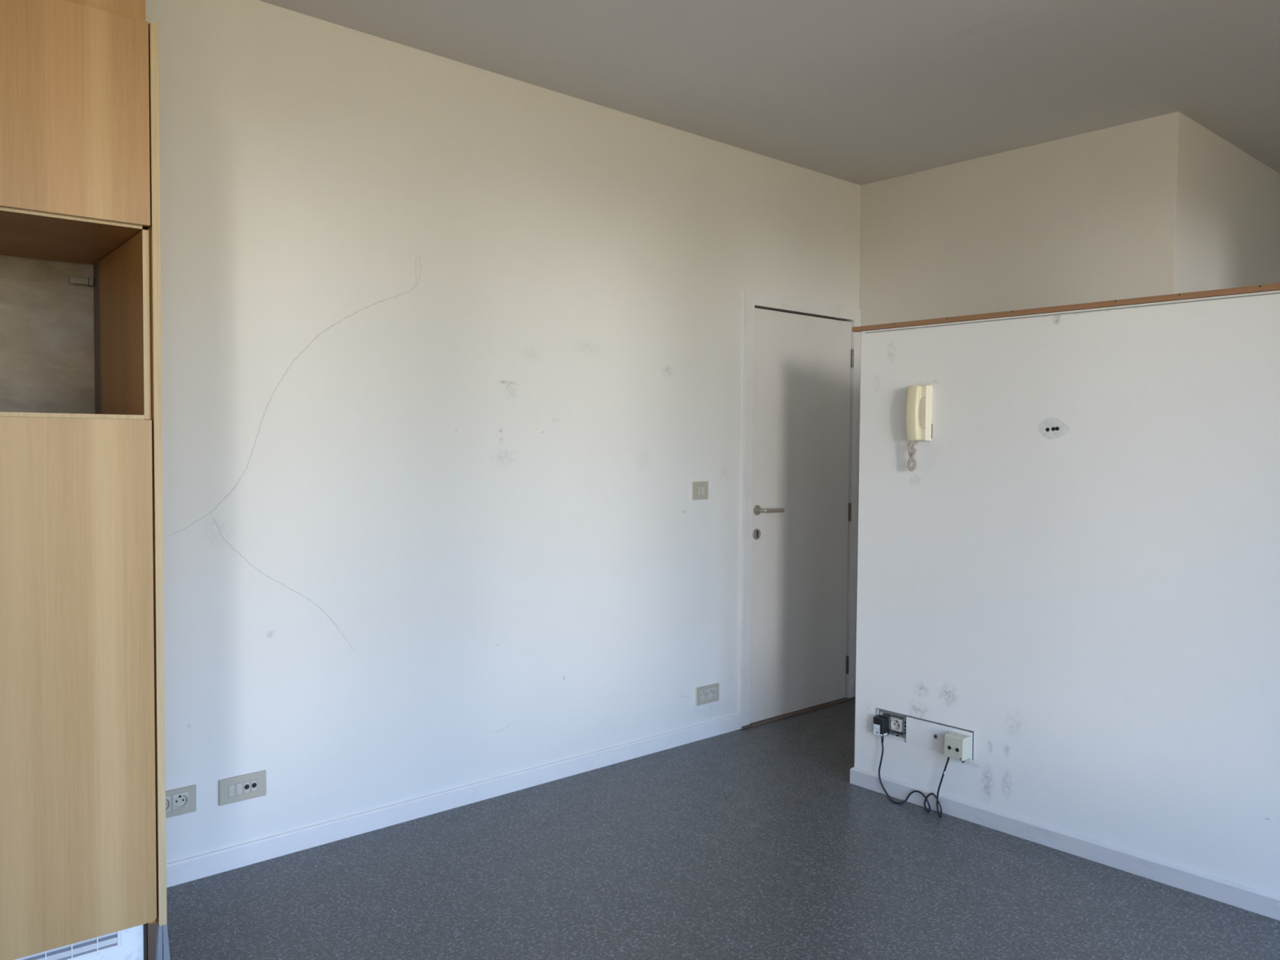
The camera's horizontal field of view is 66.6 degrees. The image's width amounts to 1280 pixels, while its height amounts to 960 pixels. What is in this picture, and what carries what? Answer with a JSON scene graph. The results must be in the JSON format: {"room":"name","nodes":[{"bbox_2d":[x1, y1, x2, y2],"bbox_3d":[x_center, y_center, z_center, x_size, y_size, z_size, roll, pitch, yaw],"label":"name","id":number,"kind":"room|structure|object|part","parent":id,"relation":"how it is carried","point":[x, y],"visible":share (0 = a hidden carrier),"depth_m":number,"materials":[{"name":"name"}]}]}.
{"room":"empty studio apartment","nodes":[
{"label":"empty studio apartment","id":0,"kind":"room"},
{"bbox_2d":[0,0,861,863],"bbox_3d":[-0.511,-0.158,3.805,8.900,2.736,0.124,-1,3,-42],"label":"wall","id":1,"kind":"structure","parent":0,"point":[452,351],"depth_m":3.48,"materials":[{"name":"white paint"}]},
{"bbox_2d":[165,784,196,817],"bbox_3d":[-1.422,0.982,2.957,0.142,0.081,0.011,-1,3,-42],"label":"wall socket","id":2,"kind":"object","parent":1,"relation":"attached to","point":[180,801],"visible":0.65,"depth_m":2.97,"materials":[{"name":"beige plastic"}]},
{"bbox_2d":[218,769,266,805],"bbox_3d":[-1.262,0.979,3.097,0.146,0.080,0.014,-1,3,-42],"label":"outlet","id":3,"kind":"object","parent":1,"relation":"attached to","point":[251,785],"visible":1,"depth_m":3.09,"materials":[{"name":"beige plastic"}]},
{"bbox_2d":[166,714,740,887],"bbox_3d":[-0.534,1.178,3.756,2.703,0.070,0.012,-1,3,-42],"label":"baseboard","id":4,"kind":"structure","parent":1,"relation":"attached to","point":[206,864],"depth_m":3.52,"materials":[{"name":"white paint"}]},
{"bbox_2d":[692,481,708,499],"bbox_3d":[0.274,0.048,4.427,0.095,0.082,0.013,-1,3,-42],"label":"light switch","id":5,"kind":"object","parent":1,"relation":"attached to","point":[700,489],"visible":1,"depth_m":4.42,"materials":[{"name":"beige plastic"}]},
{"bbox_2d":[694,683,719,706],"bbox_3d":[0.311,0.990,4.499,0.147,0.082,0.014,-1,3,-42],"label":"wall socket","id":6,"kind":"object","parent":1,"relation":"attached to","point":[707,694],"visible":1,"depth_m":4.49,"materials":[{"name":"beige plastic"}]},
{"bbox_2d":[738,289,861,728],"bbox_3d":[0.802,0.138,4.944,0.904,2.083,0.178,-1,3,-42],"label":"door","id":7,"kind":"structure","parent":1,"relation":"in","point":[802,357],"depth_m":4.90,"materials":[{"name":"white paint"}]},
{"bbox_3d":[0.638,0.147,4.716,0.161,0.023,0.056,-1,3,-42],"label":"lever handle","id":8,"kind":"part","parent":7,"relation":"part of","materials":[{"name":"silver metal"}]},
{"bbox_2d":[166,698,1279,959],"bbox_3d":[1.087,1.346,2.049,9.300,0.120,5.126,-1,3,-42],"label":"floor","id":9,"kind":"structure","parent":0,"point":[757,842],"depth_m":3.00,"materials":[{"name":"grey carpet"}]},
{"bbox_2d":[0,0,169,959],"bbox_3d":[-1.570,-0.112,2.347,0.663,2.732,0.652,-1,3,-42],"label":"tall cabinet","id":10,"kind":"object","parent":9,"relation":"on","point":[83,839],"visible":1,"depth_m":2.22,"materials":[{"name":"brown wood"}]},
{"bbox_2d":[15,930,120,959],"bbox_3d":[-1.378,1.092,2.225,0.343,0.052,0.027,-1,3,-42],"label":"vent grille","id":11,"kind":"object","parent":10,"relation":"attached to","point":[108,944],"depth_m":2.29,"materials":[{"name":"white metal"}]},
{"bbox_3d":[-1.384,-0.823,2.081,0.611,0.468,0.018,-1,3,-39],"label":"door","id":12,"kind":"part","parent":10,"relation":"part of","materials":[{"name":"brown wood"}]},
{"bbox_3d":[-1.395,0.462,2.127,0.610,1.197,0.018,-1,3,-39],"label":"door","id":13,"kind":"part","parent":10,"relation":"part of","materials":[{"name":"brown wood"}]},
{"bbox_3d":[-1.439,1.161,2.196,0.581,0.200,0.016,-1,3,-39],"label":"plinth panel","id":14,"kind":"part","parent":10,"relation":"part of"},
{"bbox_3d":[-1.332,-0.007,2.544,0.017,2.133,0.619,-1,3,-39],"label":"panel","id":15,"kind":"part","parent":10,"relation":"part of","materials":[{"name":"brown wood"}]},
{"bbox_2d":[258,0,1279,185],"bbox_3d":[1.110,-1.523,1.946,9.300,0.150,5.126,-1,3,-42],"label":"ceiling","id":16,"kind":"structure","parent":0,"point":[860,92],"depth_m":3.51,"materials":[{"name":"white paint"}]},
{"bbox_2d":[855,111,1177,669],"bbox_3d":[1.717,-0.171,4.665,0.100,2.736,1.562,-1,3,-42],"label":"wall","id":17,"kind":"structure","parent":0,"point":[1089,217],"depth_m":4.49,"materials":[{"name":"white paint"}]},
{"bbox_2d":[854,289,1279,895],"bbox_3d":[1.655,0.350,3.070,0.104,1.806,2.260,-1,3,-42],"label":"wall partition","id":18,"kind":"structure","parent":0,"point":[1077,572],"depth_m":3.20,"materials":[{"name":"white paint"}]},
{"bbox_2d":[879,709,911,738],"bbox_3d":[0.992,0.947,3.797,0.038,0.098,0.132,-1,3,-42],"label":"socket","id":19,"kind":"object","parent":18,"relation":"attached to","point":[897,722],"visible":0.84,"depth_m":3.78,"materials":[{"name":"silver metal"}]},
{"bbox_2d":[873,715,949,817],"bbox_3d":[1.012,1.078,3.681,0.067,0.301,0.335,-1,2,-35],"label":"power adapter","id":20,"kind":"object","parent":19,"relation":"attached to","point":[881,723],"visible":1,"depth_m":3.77,"materials":[{"name":"black plastic"}]},
{"bbox_2d":[906,385,932,471],"bbox_3d":[1.030,-0.192,3.628,0.076,0.322,0.083,-1,3,-42],"label":"handset","id":21,"kind":"object","parent":18,"relation":"attached to","point":[919,397],"visible":1,"depth_m":3.60,"materials":[{"name":"beige plastic"}]},
{"bbox_3d":[1.016,-0.091,3.631,0.042,0.119,0.035,1,2,22],"label":"coiled cord","id":22,"kind":"part","parent":21,"relation":"part of","materials":[{"name":"beige plastic"}]},
{"bbox_2d":[906,715,973,760],"bbox_3d":[1.111,0.960,3.628,0.023,0.101,0.272,-1,3,-42],"label":"board","id":23,"kind":"object","parent":18,"relation":"attached to","point":[925,734],"visible":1,"depth_m":3.65,"materials":[{"name":"white paint"}]},
{"bbox_2d":[943,731,971,763],"bbox_3d":[1.151,0.974,3.535,0.057,0.098,0.078,-1,3,-42],"label":"outlet","id":24,"kind":"object","parent":23,"relation":"attached to","point":[957,745],"visible":1,"depth_m":3.52,"materials":[{"name":"beige plastic"}]},
{"bbox_2d":[849,766,1279,920],"bbox_3d":[1.645,1.220,3.107,0.127,0.066,2.271,-1,3,-42],"label":"baseboard","id":25,"kind":"structure","parent":18,"relation":"attached to","point":[1258,901],"depth_m":3.21,"materials":[{"name":"white paint"}]},
{"bbox_2d":[852,283,1279,332],"bbox_3d":[1.615,-0.562,3.021,0.028,0.018,2.297,-1,3,-42],"label":"trim","id":26,"kind":"structure","parent":18,"relation":"attached to","point":[1276,286],"depth_m":3.19,"materials":[{"name":"brown wood"}]},
{"bbox_2d":[1173,111,1279,293],"bbox_3d":[3.012,-0.167,4.837,2.264,2.736,0.100,-1,3,-42],"label":"wall","id":27,"kind":"structure","parent":0,"point":[1227,228],"depth_m":4.36,"materials":[{"name":"white paint"}]}
]}

